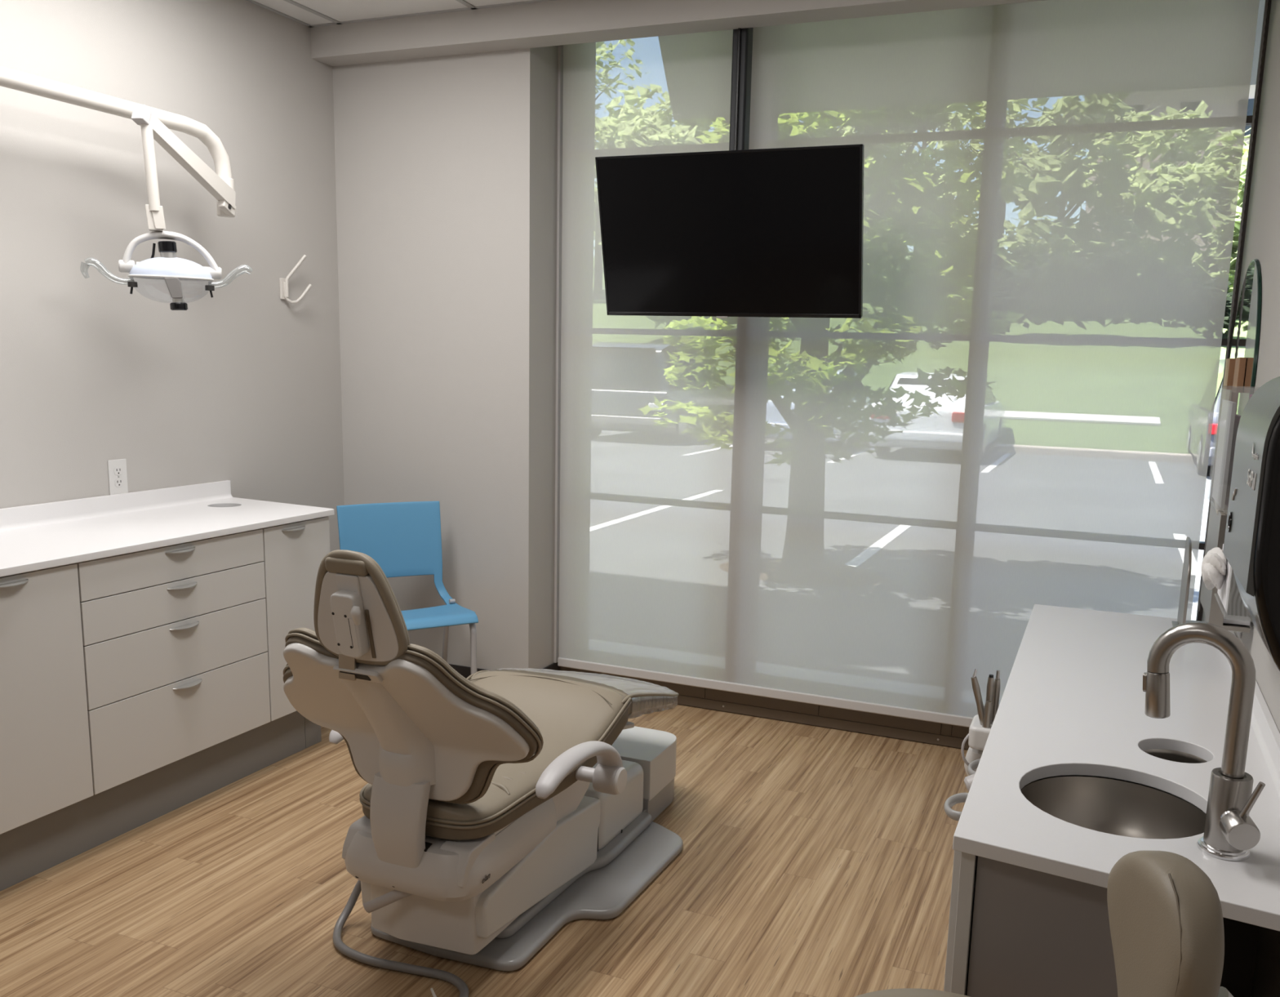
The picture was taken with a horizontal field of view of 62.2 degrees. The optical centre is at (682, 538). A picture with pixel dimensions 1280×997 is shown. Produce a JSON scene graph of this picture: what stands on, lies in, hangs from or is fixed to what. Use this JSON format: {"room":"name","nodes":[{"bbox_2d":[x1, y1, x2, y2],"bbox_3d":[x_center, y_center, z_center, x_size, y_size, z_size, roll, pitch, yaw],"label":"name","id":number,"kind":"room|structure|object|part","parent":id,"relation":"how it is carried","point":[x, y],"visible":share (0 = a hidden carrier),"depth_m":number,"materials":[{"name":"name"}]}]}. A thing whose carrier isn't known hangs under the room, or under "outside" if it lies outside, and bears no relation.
{"room":"dental clinic","nodes":[
{"label":"dental clinic","id":0,"kind":"room"},
{"bbox_2d":[0,66,235,310],"bbox_3d":[-1.867,-0.973,2.829,0.366,0.654,2.064,5,10,21],"label":"light","id":1,"kind":"object","parent":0,"point":[155,123],"visible":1,"depth_m":3.38,"materials":[{"name":"white plastic"}]},
{"bbox_3d":[-2.003,-1.161,2.851,0.053,0.298,2.056,5,10,21],"label":"pipe arm","id":2,"kind":"part","parent":1,"relation":"part of","materials":[{"name":"white metal"}]},
{"bbox_3d":[-1.671,-1.168,3.334,0.033,0.265,0.045,10,13,40],"label":"drop rod","id":3,"kind":"part","parent":1,"relation":"part of","materials":[{"name":"white metal"}]},
{"bbox_3d":[-1.704,-0.916,3.410,0.023,0.067,0.008,-3,11,-23],"label":"cord","id":4,"kind":"part","parent":1,"relation":"part of","materials":[{"name":"black plastic"}]},
{"bbox_3d":[-1.661,-1.019,3.361,0.040,0.071,0.008,-3,11,-23],"label":"knuckle plate","id":5,"kind":"part","parent":1,"relation":"part of","materials":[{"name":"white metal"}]},
{"bbox_2d":[157,240,177,257],"bbox_3d":[-1.654,-0.925,3.408,0.055,0.060,0.055,5,10,21],"label":"knob","id":6,"kind":"object","parent":1,"relation":"attached to","point":[167,249],"depth_m":3.39,"materials":[{"name":"black plastic"}]},
{"bbox_3d":[-1.617,-0.746,3.408,0.052,0.026,0.052,5,10,21],"label":"focus knob","id":7,"kind":"part","parent":1,"relation":"part of","materials":[{"name":"black plastic"}]},
{"bbox_3d":[-1.642,-1.254,3.529,0.033,0.238,0.481,3,10,9],"label":"folding arm","id":8,"kind":"part","parent":1,"relation":"part of","materials":[{"name":"white metal"}]},
{"bbox_2d":[0,0,344,551],"bbox_3d":[-2.687,-0.417,2.007,0.120,3.000,5.980,5,10,21],"label":"wall","id":9,"kind":"structure","parent":0,"point":[241,385],"depth_m":3.81,"materials":[{"name":"grey paint"}]},
{"bbox_2d":[0,480,232,531],"bbox_3d":[-2.175,-0.028,3.185,0.033,0.088,2.148,5,10,21],"label":"backsplash","id":10,"kind":"structure","parent":9,"relation":"attached to","point":[37,514],"depth_m":3.66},
{"bbox_2d":[107,458,128,494],"bbox_3d":[-1.969,-0.216,3.701,0.008,0.122,0.073,5,10,21],"label":"wall outlet","id":11,"kind":"object","parent":9,"relation":"attached to","point":[117,468],"visible":1,"depth_m":3.70,"materials":[{"name":"white plastic"}]},
{"bbox_2d":[114,466,122,475],"bbox_3d":[-1.966,-0.236,3.696,0.002,0.028,0.033,5,10,21],"label":"receptacle","id":12,"kind":"object","parent":11,"relation":"attached to","point":[117,470],"depth_m":3.70,"materials":[{"name":"white plastic"}]},
{"bbox_2d":[115,478,123,486],"bbox_3d":[-1.967,-0.196,3.703,0.002,0.028,0.033,5,10,21],"label":"receptacle","id":13,"kind":"object","parent":11,"relation":"attached to","point":[118,482],"depth_m":3.70,"materials":[{"name":"white plastic"}]},
{"bbox_2d":[279,254,311,303],"bbox_3d":[-1.590,-1.069,4.364,0.131,0.201,0.026,-5,11,-32],"label":"coat hook","id":14,"kind":"object","parent":9,"relation":"attached to","point":[284,291],"visible":1,"depth_m":4.35,"materials":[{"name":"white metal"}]},
{"bbox_3d":[-1.636,-1.024,4.346,0.010,0.085,0.028,5,10,21],"label":"plate","id":15,"kind":"part","parent":14,"relation":"part of","materials":[{"name":"white metal"}]},
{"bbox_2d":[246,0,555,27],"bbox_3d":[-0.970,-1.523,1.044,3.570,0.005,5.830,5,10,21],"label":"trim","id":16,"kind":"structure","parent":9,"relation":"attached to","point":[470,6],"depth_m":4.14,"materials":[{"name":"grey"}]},
{"bbox_2d":[310,0,1043,66],"bbox_3d":[0.150,-2.048,3.757,3.570,0.423,0.130,5,10,21],"label":"ceiling beam","id":17,"kind":"structure","parent":9,"relation":"attached to","point":[557,22],"depth_m":3.96,"materials":[{"name":"grey paint"}]},
{"bbox_2d":[253,0,529,24],"bbox_3d":[-0.970,-1.549,1.040,3.570,0.050,5.830,5,10,21],"label":"ceiling","id":18,"kind":"structure","parent":0,"point":[338,10],"depth_m":4.10,"materials":[{"name":"white tile"}]},
{"bbox_2d":[332,45,558,671],"bbox_3d":[-1.026,-0.889,4.735,1.120,3.100,0.440,5,10,21],"label":"wall column","id":19,"kind":"structure","parent":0,"point":[446,166],"depth_m":4.49,"materials":[{"name":"grey paint"}]},
{"bbox_2d":[448,663,488,678],"bbox_3d":[-1.111,0.613,4.766,0.965,0.125,0.008,5,10,21],"label":"baseboard","id":20,"kind":"structure","parent":19,"relation":"attached to","point":[465,671],"depth_m":4.70,"materials":[{"name":"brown rubber"}]},
{"bbox_2d":[538,662,559,672],"bbox_3d":[-0.613,0.635,4.714,0.008,0.125,0.276,5,10,21],"label":"baseboard","id":21,"kind":"structure","parent":19,"relation":"attached to","point":[553,667],"depth_m":4.77,"materials":[{"name":"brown rubber"}]},
{"bbox_2d":[553,44,563,662],"bbox_3d":[-0.521,-0.823,4.591,0.012,2.795,0.082,5,10,21],"label":"window frame","id":22,"kind":"structure","parent":19,"relation":"attached to","point":[560,63],"depth_m":4.56,"materials":[{"name":"grey metal"}]},
{"bbox_2d":[0,702,968,996],"bbox_3d":[-0.959,1.229,1.736,3.770,0.060,6.300,5,10,21],"label":"floor","id":23,"kind":"structure","parent":0,"point":[812,860],"depth_m":2.98,"materials":[{"name":"brown wood"}]},
{"bbox_2d":[0,563,93,834],"bbox_3d":[-2.139,0.462,2.662,0.563,0.696,1.030,5,10,21],"label":"base cabinet","id":24,"kind":"object","parent":23,"relation":"on","point":[46,762],"visible":0.95,"depth_m":2.92,"materials":[{"name":"grey laminate"}]},
{"bbox_3d":[-1.766,0.120,2.791,0.026,0.006,0.115,5,10,21],"label":"handle","id":25,"kind":"part","parent":24,"relation":"part of","materials":[{"name":"silver metal"}]},
{"bbox_2d":[0,480,334,577],"bbox_3d":[-1.935,0.070,3.105,0.554,0.241,2.152,5,10,21],"label":"countertop","id":26,"kind":"structure","parent":24,"relation":"on","point":[37,536],"depth_m":3.48,"materials":[{"name":"white stone"}]},
{"bbox_2d":[0,711,321,891],"bbox_3d":[-1.996,0.820,3.224,0.468,0.189,2.065,5,10,21],"label":"toe kick","id":27,"kind":"object","parent":23,"relation":"on","point":[31,848],"visible":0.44,"depth_m":3.34,"materials":[{"name":"grey"}]},
{"bbox_2d":[75,528,270,794],"bbox_3d":[-1.812,0.335,3.459,0.563,0.696,0.703,5,10,21],"label":"drawers","id":28,"kind":"object","parent":23,"relation":"on","point":[175,642],"visible":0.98,"depth_m":3.32,"materials":[{"name":"grey laminate"}]},
{"bbox_3d":[-1.578,0.072,3.321,0.020,0.111,0.703,5,10,21],"label":"drawer","id":29,"kind":"part","parent":28,"relation":"part of","materials":[{"name":"grey laminate"}]},
{"bbox_3d":[-1.581,0.192,3.342,0.020,0.126,0.703,5,10,21],"label":"drawer","id":30,"kind":"part","parent":28,"relation":"part of","materials":[{"name":"grey laminate"}]},
{"bbox_3d":[-1.585,0.350,3.369,0.020,0.189,0.703,5,10,21],"label":"drawer","id":31,"kind":"part","parent":28,"relation":"part of","materials":[{"name":"grey laminate"}]},
{"bbox_3d":[-1.591,0.572,3.407,0.020,0.255,0.703,5,10,21],"label":"drawer","id":32,"kind":"part","parent":28,"relation":"part of","materials":[{"name":"grey laminate"}]},
{"bbox_3d":[-1.555,0.038,3.306,0.026,0.006,0.115,5,10,21],"label":"handle","id":33,"kind":"part","parent":28,"relation":"part of","materials":[{"name":"silver metal"}]},
{"bbox_3d":[-1.558,0.150,3.326,0.026,0.006,0.115,5,10,21],"label":"handle","id":34,"kind":"part","parent":28,"relation":"part of","materials":[{"name":"silver metal"}]},
{"bbox_3d":[-1.561,0.277,3.347,0.026,0.006,0.115,5,10,21],"label":"handle","id":35,"kind":"part","parent":28,"relation":"part of","materials":[{"name":"silver metal"}]},
{"bbox_3d":[-1.566,0.466,3.380,0.026,0.006,0.115,5,10,21],"label":"handle","id":36,"kind":"part","parent":28,"relation":"part of","materials":[{"name":"silver metal"}]},
{"bbox_2d":[260,515,329,720],"bbox_3d":[-1.617,0.259,3.936,0.563,0.696,0.329,5,10,21],"label":"base cabinet","id":37,"kind":"object","parent":23,"relation":"on","point":[294,553],"visible":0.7,"depth_m":3.77,"materials":[{"name":"grey laminate"}]},
{"bbox_3d":[-1.368,-0.035,3.761,0.026,0.006,0.115,5,10,21],"label":"handle","id":38,"kind":"part","parent":37,"relation":"part of","materials":[{"name":"silver metal"}]},
{"bbox_2d":[336,501,478,674],"bbox_3d":[-1.120,0.316,4.290,0.470,0.874,0.453,-4,11,-31],"label":"chair","id":39,"kind":"object","parent":23,"relation":"on","point":[404,539],"visible":0.6,"depth_m":4.40,"materials":[{"name":"blue plastic"}]},
{"bbox_3d":[-0.986,0.496,4.505,0.022,0.453,0.232,-4,11,-31],"label":"leg","id":40,"kind":"part","parent":39,"relation":"part of","materials":[{"name":"silver metal"}]},
{"bbox_3d":[-0.883,0.526,4.337,0.024,0.453,0.209,-4,11,-31],"label":"leg","id":41,"kind":"part","parent":39,"relation":"part of","materials":[{"name":"silver metal"}]},
{"bbox_2d":[430,987,436,996],"bbox_3d":[-0.570,1.078,2.303,0.232,0.068,0.233,5,10,21],"label":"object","id":42,"kind":"object","parent":23,"relation":"on","point":[431,988],"visible":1,"depth_m":2.41,"materials":[{"name":"grey"}]},
{"bbox_2d":[283,549,683,996],"bbox_3d":[-0.459,0.449,2.958,0.783,1.093,1.573,5,10,21],"label":"dental chair","id":43,"kind":"object","parent":23,"relation":"on","point":[503,810],"visible":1,"depth_m":2.53,"materials":[{"name":"grey"}]},
{"bbox_3d":[-0.835,0.527,2.934,0.075,0.167,0.393,5,10,21],"label":"armrest","id":44,"kind":"part","parent":43,"relation":"part of","materials":[{"name":"grey plastic"}]},
{"bbox_3d":[-0.664,0.157,2.164,0.021,0.043,0.027,5,10,21],"label":"release lever","id":45,"kind":"part","parent":43,"relation":"part of","materials":[{"name":"white plastic"}]},
{"bbox_2d":[358,551,409,644],"bbox_3d":[-0.675,0.141,2.225,0.223,0.241,0.064,5,10,21],"label":"cushion","id":46,"kind":"object","parent":43,"relation":"on","point":[382,622],"depth_m":2.18,"materials":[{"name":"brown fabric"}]},
{"bbox_3d":[-0.697,0.859,2.529,0.130,0.082,0.027,2,10,1],"label":"release lever","id":47,"kind":"part","parent":43,"relation":"part of","materials":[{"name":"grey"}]},
{"bbox_2d":[283,632,537,802],"bbox_3d":[-0.665,0.414,2.394,0.663,0.428,0.252,5,10,21],"label":"cushion","id":48,"kind":"object","parent":43,"relation":"on","point":[413,727],"depth_m":2.36,"materials":[{"name":"beige plastic"}]},
{"bbox_2d":[293,627,540,754],"bbox_3d":[-0.658,0.407,2.409,0.665,0.439,0.248,5,10,21],"label":"cushion","id":49,"kind":"object","parent":43,"relation":"on","point":[438,711],"depth_m":2.33,"materials":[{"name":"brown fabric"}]},
{"bbox_3d":[-0.521,0.861,2.866,0.366,0.215,0.619,5,10,21],"label":"lift arm","id":50,"kind":"part","parent":43,"relation":"part of","materials":[{"name":"grey plastic"}]},
{"bbox_2d":[363,671,625,827],"bbox_3d":[-0.512,0.549,2.814,0.515,0.204,0.682,5,10,21],"label":"seat cushion","id":51,"kind":"object","parent":43,"relation":"on","point":[465,792],"depth_m":2.71,"materials":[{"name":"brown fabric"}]},
{"bbox_3d":[-0.447,0.968,3.080,0.697,0.030,0.930,5,10,21],"label":"plate","id":52,"kind":"part","parent":43,"relation":"part of","materials":[{"name":"grey"}]},
{"bbox_3d":[-0.505,0.698,2.867,0.334,0.209,0.566,5,10,21],"label":"housing panel","id":53,"kind":"part","parent":43,"relation":"part of","materials":[{"name":"grey plastic"}]},
{"bbox_3d":[-0.252,0.590,2.612,0.075,0.167,0.393,5,10,21],"label":"armrest","id":54,"kind":"part","parent":43,"relation":"part of","materials":[{"name":"grey plastic"}]},
{"bbox_2d":[499,670,675,714],"bbox_3d":[-0.311,0.460,3.301,0.495,0.166,0.475,5,10,21],"label":"cushion","id":55,"kind":"object","parent":43,"relation":"on","point":[634,696],"depth_m":3.11,"materials":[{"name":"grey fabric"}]},
{"bbox_2d":[854,850,1233,996],"bbox_3d":[0.399,0.819,1.469,0.528,0.913,0.598,-1,10,-17],"label":"stool","id":56,"kind":"object","parent":23,"relation":"on","point":[1166,914],"visible":1,"depth_m":1.26,"materials":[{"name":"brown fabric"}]},
{"bbox_3d":[0.377,0.796,1.530,0.444,0.086,0.444,5,10,21],"label":"seat","id":57,"kind":"part","parent":56,"relation":"part of","materials":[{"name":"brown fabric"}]},
{"bbox_2d":[943,773,1259,996],"bbox_3d":[1.013,0.747,2.595,0.621,0.708,1.848,5,10,21],"label":"base cabinet","id":58,"kind":"object","parent":23,"relation":"on","point":[1015,931],"depth_m":1.77,"materials":[{"name":"grey laminate"}]},
{"bbox_3d":[0.580,0.769,2.139,0.018,0.615,0.595,5,10,21],"label":"door","id":59,"kind":"part","parent":58,"relation":"part of","materials":[{"name":"grey laminate"}]},
{"bbox_2d":[943,792,968,820],"bbox_3d":[0.584,0.554,2.193,0.081,0.029,0.117,5,10,21],"label":"holder","id":60,"kind":"object","parent":58,"relation":"attached to","point":[959,797],"visible":0.49,"depth_m":2.21,"materials":[{"name":"grey plastic"}]},
{"bbox_3d":[0.699,0.575,2.493,0.072,0.064,0.048,2,10,1],"label":"grey knob","id":61,"kind":"part","parent":58,"relation":"part of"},
{"bbox_2d":[967,758,980,775],"bbox_3d":[0.738,0.562,2.584,0.081,0.029,0.117,5,10,21],"label":"holder","id":62,"kind":"object","parent":58,"relation":"attached to","point":[974,764],"visible":0.19,"depth_m":2.60,"materials":[{"name":"grey plastic"}]},
{"bbox_2d":[960,668,999,776],"bbox_3d":[0.760,0.484,2.672,0.094,0.329,0.120,5,10,21],"label":"holder","id":63,"kind":"object","parent":58,"relation":"attached to","point":[980,728],"visible":0.59,"depth_m":2.64,"materials":[{"name":"white plastic"}]},
{"bbox_3d":[0.759,0.588,2.684,0.088,0.121,0.055,5,10,21],"label":"holder arm","id":64,"kind":"part","parent":63,"relation":"part of","materials":[{"name":"white plastic"}]},
{"bbox_3d":[0.627,0.864,1.788,0.294,0.688,0.020,5,10,21],"label":"panel","id":65,"kind":"part","parent":58,"relation":"part of","materials":[{"name":"grey laminate"}]},
{"bbox_2d":[952,604,1279,931],"bbox_3d":[1.042,0.453,2.494,0.551,0.252,1.965,5,10,21],"label":"countertop","id":66,"kind":"structure","parent":58,"relation":"on","point":[1073,777],"depth_m":2.09,"materials":[{"name":"white stone"}]},
{"bbox_2d":[1020,774,1205,839],"bbox_3d":[0.782,0.571,1.939,0.344,0.154,0.344,5,10,21],"label":"sink","id":67,"kind":"object","parent":66,"relation":"in","point":[1133,806],"depth_m":2.07,"materials":[{"name":"silver metal"}]},
{"bbox_2d":[1172,537,1191,626],"bbox_3d":[1.498,0.138,3.177,0.025,0.268,0.220,5,10,21],"label":"divider","id":68,"kind":"object","parent":66,"relation":"on","point":[1186,573],"visible":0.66,"depth_m":3.14,"materials":[{"name":"silver metal"}]},
{"bbox_2d":[1142,622,1265,861],"bbox_3d":[0.856,0.320,1.713,0.105,0.368,0.213,-4,11,-29],"label":"faucet","id":69,"kind":"object","parent":66,"relation":"on","point":[1230,832],"visible":1,"depth_m":1.68,"materials":[{"name":"silver metal"}]},
{"bbox_3d":[0.876,0.448,1.685,0.038,0.039,0.020,3,10,9],"label":"valve stem","id":70,"kind":"part","parent":69,"relation":"part of","materials":[{"name":"silver metal"}]},
{"bbox_3d":[0.881,0.407,1.642,0.033,0.070,0.011,11,13,43],"label":"lever","id":71,"kind":"part","parent":69,"relation":"part of","materials":[{"name":"silver metal"}]},
{"bbox_2d":[1201,0,1279,996],"bbox_3d":[0.809,-0.171,0.832,0.120,3.100,6.380,5,10,21],"label":"wall","id":72,"kind":"structure","parent":0,"point":[1262,235],"depth_m":2.99,"materials":[{"name":"grey paint"}]},
{"bbox_2d":[560,666,969,749],"bbox_3d":[0.676,0.729,4.446,2.610,0.100,0.166,5,10,21],"label":"trim","id":73,"kind":"structure","parent":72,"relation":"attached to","point":[866,722],"depth_m":4.42,"materials":[{"name":"brown wood"}]},
{"bbox_2d":[1200,500,1250,632],"bbox_3d":[1.418,0.026,2.747,0.100,0.363,0.325,5,10,21],"label":"holder","id":74,"kind":"object","parent":72,"relation":"attached to","point":[1215,611],"visible":0.23,"depth_m":2.64,"materials":[{"name":"silver metal"}]},
{"bbox_2d":[1200,543,1249,617],"bbox_3d":[1.180,0.086,2.228,0.165,0.126,0.246,5,10,21],"label":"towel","id":75,"kind":"object","parent":72,"relation":"attached to","point":[1216,571],"visible":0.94,"depth_m":2.20,"materials":[{"name":"white"}]},
{"bbox_2d":[1214,358,1235,467],"bbox_3d":[1.818,-0.385,3.558,0.019,0.434,0.130,5,10,21],"label":"wall strip","id":76,"kind":"object","parent":72,"relation":"attached to","point":[1227,393],"visible":0.27,"depth_m":3.49,"materials":[{"name":"grey metal"}]},
{"bbox_2d":[1236,631,1241,637],"bbox_3d":[1.498,0.199,2.843,0.008,0.122,0.073,5,10,21],"label":"wall outlet","id":77,"kind":"object","parent":72,"relation":"attached to","point":[1239,633],"visible":0.16,"depth_m":2.82,"materials":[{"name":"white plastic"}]},
{"bbox_2d":[1230,258,1261,416],"bbox_3d":[1.762,-0.514,3.347,0.009,0.714,0.714,5,10,21],"label":"round mirror","id":78,"kind":"object","parent":72,"relation":"attached to","point":[1245,344],"visible":0.46,"depth_m":3.20,"materials":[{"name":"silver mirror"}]},
{"bbox_2d":[1231,357,1246,392],"bbox_3d":[1.704,-0.501,3.244,0.018,0.105,0.125,5,10,21],"label":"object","id":79,"kind":"object","parent":78,"relation":"attached to","point":[1240,362],"visible":1,"depth_m":3.19,"materials":[{"name":"brown wood"}]},
{"bbox_2d":[1222,376,1279,671],"bbox_3d":[0.745,-0.007,1.184,0.224,0.352,0.278,5,10,21],"label":"dispenser","id":80,"kind":"object","parent":72,"relation":"attached to","point":[1251,544],"visible":1,"depth_m":1.11,"materials":[{"name":"black plastic"}]},
{"bbox_2d":[1246,468,1256,490],"bbox_3d":[0.620,-0.065,1.155,0.001,0.018,0.069,5,10,21],"label":"print","id":81,"kind":"object","parent":80,"relation":"attached to","point":[1251,473],"depth_m":1.15,"materials":[{"name":"white paper"}]},
{"bbox_2d":[1252,453,1258,460],"bbox_3d":[0.617,-0.089,1.142,0.001,0.008,0.051,5,10,21],"label":"print","id":82,"kind":"object","parent":80,"relation":"on","point":[1255,455],"depth_m":1.14,"materials":[{"name":"white paper"}]},
{"bbox_2d":[1226,630,1279,798],"bbox_3d":[1.288,0.387,2.389,0.029,0.072,1.946,5,10,21],"label":"backsplash","id":83,"kind":"structure","parent":72,"relation":"attached to","point":[1267,733],"depth_m":2.19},
{"bbox_3d":[1.298,-0.208,2.417,0.137,0.272,0.260,5,10,21],"label":"holder","id":84,"kind":"object","parent":72,"relation":"attached to","visible":0},
{"bbox_2d":[1212,400,1236,508],"bbox_3d":[1.247,-0.200,2.442,0.008,0.233,0.235,5,10,21],"label":"leaflet","id":85,"kind":"object","parent":84,"relation":"in","point":[1226,425],"visible":1,"depth_m":2.39,"materials":[{"name":"white paper"}]},
{"bbox_2d":[1225,413,1240,506],"bbox_3d":[1.261,-0.183,2.435,0.008,0.203,0.233,5,10,21],"label":"leaflet","id":86,"kind":"object","parent":84,"relation":"in","point":[1237,417],"visible":0.16,"depth_m":2.38,"materials":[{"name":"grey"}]},
{"bbox_3d":[3.686,-2.685,2.938,11.790,1.300,0.310,5,10,21],"label":"wall","id":87,"kind":"structure","parent":0,"visible":0},
{"bbox_2d":[1249,0,1265,84],"bbox_3d":[3.871,-2.105,3.966,9.097,0.220,1.580,5,10,21],"label":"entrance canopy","id":88,"kind":"object","parent":87,"relation":"attached to","point":[1261,5],"visible":0.02,"depth_m":4.56,"materials":[{"name":"grey metal"}]},
{"bbox_3d":[0.705,-2.172,3.821,2.610,0.170,0.440,5,10,21],"label":"wall","id":89,"kind":"structure","parent":0,"visible":0},
{"bbox_2d":[728,27,753,150],"bbox_3d":[0.232,-1.529,3.843,0.350,1.130,0.207,5,10,21],"label":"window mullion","id":90,"kind":"object","parent":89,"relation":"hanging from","point":[742,42],"visible":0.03,"depth_m":3.88,"materials":[{"name":"black metal"}]},
{"bbox_2d":[595,143,863,318],"bbox_3d":[0.161,-1.071,3.764,0.974,0.563,0.165,5,10,21],"label":"television","id":91,"kind":"object","parent":90,"relation":"attached to","point":[775,232],"visible":1,"depth_m":3.73,"materials":[{"name":"black plastic"}]},
{"bbox_2d":[557,0,1268,727],"bbox_3d":[0.668,-0.693,4.084,2.570,2.795,0.060,5,10,21],"label":"roller shade","id":92,"kind":"object","parent":89,"relation":"attached to","point":[872,513],"visible":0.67,"depth_m":3.98,"materials":[{"name":"fabric"}]},
{"bbox_3d":[1.865,-0.842,3.580,0.009,2.232,0.008,5,10,21],"label":"bead chain","id":93,"kind":"part","parent":92,"relation":"part of","materials":[{"name":"grey metal"}]},
{"bbox_2d":[1195,0,1271,621],"bbox_3d":[0.715,-0.714,4.198,2.610,2.830,0.130,5,10,21],"label":"window","id":94,"kind":"structure","parent":89,"relation":"attached to","point":[1249,118],"depth_m":3.65,"materials":[{"name":"grey"}]},
{"bbox_3d":[1.523,-0.010,4.005,0.817,0.024,0.047,5,10,21],"label":"rail","id":95,"kind":"part","parent":94,"relation":"part of","materials":[{"name":"grey metal"}]},
{"bbox_3d":[1.543,-0.727,3.882,0.817,0.024,0.047,5,10,21],"label":"rail","id":96,"kind":"part","parent":94,"relation":"part of","materials":[{"name":"grey metal"}]},
{"bbox_3d":[1.563,-1.459,3.757,0.817,0.024,0.047,5,10,21],"label":"rail","id":97,"kind":"part","parent":94,"relation":"part of","materials":[{"name":"grey metal"}]},
{"label":"outside","id":98,"kind":"structure","parent":0,"visible":0},
{"bbox_2d":[1219,328,1226,359],"bbox_3d":[24.683,-14.337,59.106,180.000,12.569,89.080,5,10,21],"label":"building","id":99,"kind":"structure","parent":98,"point":[1223,351],"depth_m":31.69,"materials":[{"name":"white"}]},
{"bbox_2d":[1222,280,1232,338],"bbox_3d":[13.602,-7.940,34.539,9.368,3.111,3.727,5,10,21],"label":"thicket","id":100,"kind":"object","parent":99,"relation":"on","point":[1228,300],"visible":0.02,"depth_m":32.84,"materials":[{"name":"green plant"}]},
{"bbox_2d":[1227,160,1247,297],"bbox_3d":[19.777,-9.954,35.072,4.941,6.128,4.006,-4,11,-30],"label":"tree","id":101,"kind":"object","parent":99,"relation":"on","point":[1243,166],"visible":0.08,"depth_m":34.68,"materials":[{"name":"green plant"}]},
{"bbox_2d":[1228,128,1250,288],"bbox_3d":[21.110,-12.619,41.227,6.110,6.962,5.187,5,10,21],"label":"tree","id":102,"kind":"object","parent":99,"relation":"on","point":[1245,152],"visible":0.02,"depth_m":40.60,"materials":[{"name":"green plant"}]},
{"bbox_2d":[1235,84,1255,217],"bbox_3d":[31.274,-22.223,62.289,14.900,14.520,9.000,5,10,21],"label":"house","id":103,"kind":"structure","parent":99,"relation":"on","point":[1252,87],"depth_m":57.78,"materials":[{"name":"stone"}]},
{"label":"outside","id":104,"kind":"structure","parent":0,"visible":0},
{"bbox_2d":[1191,473,1212,620],"bbox_3d":[0.019,-0.598,13.580,70.000,0.200,16.450,5,10,21],"label":"asphalt","id":105,"kind":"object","parent":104,"point":[1208,483],"depth_m":10.31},
{"bbox_2d":[1195,562,1201,576],"bbox_3d":[4.506,0.123,9.480,0.110,0.004,2.300,5,10,21],"label":"parking line","id":106,"kind":"object","parent":105,"relation":"on","point":[1198,572],"visible":0.02,"depth_m":8.57,"materials":[{"name":"paint"}]},
{"bbox_2d":[1206,359,1225,475],"bbox_3d":[9.592,-2.004,17.401,2.094,1.800,4.560,5,10,21],"label":"parked car","id":107,"kind":"object","parent":105,"relation":"on","point":[1221,366],"visible":0.09,"depth_m":15.85,"materials":[{"name":"grey paint"}]},
{"bbox_2d":[1211,423,1217,435],"bbox_3d":[8.027,-1.614,15.701,0.420,0.160,0.062,5,10,21],"label":"tail light","id":108,"kind":"object","parent":107,"relation":"attached to","point":[1214,432],"depth_m":15.72,"materials":[{"name":"red plastic"}]}
]}

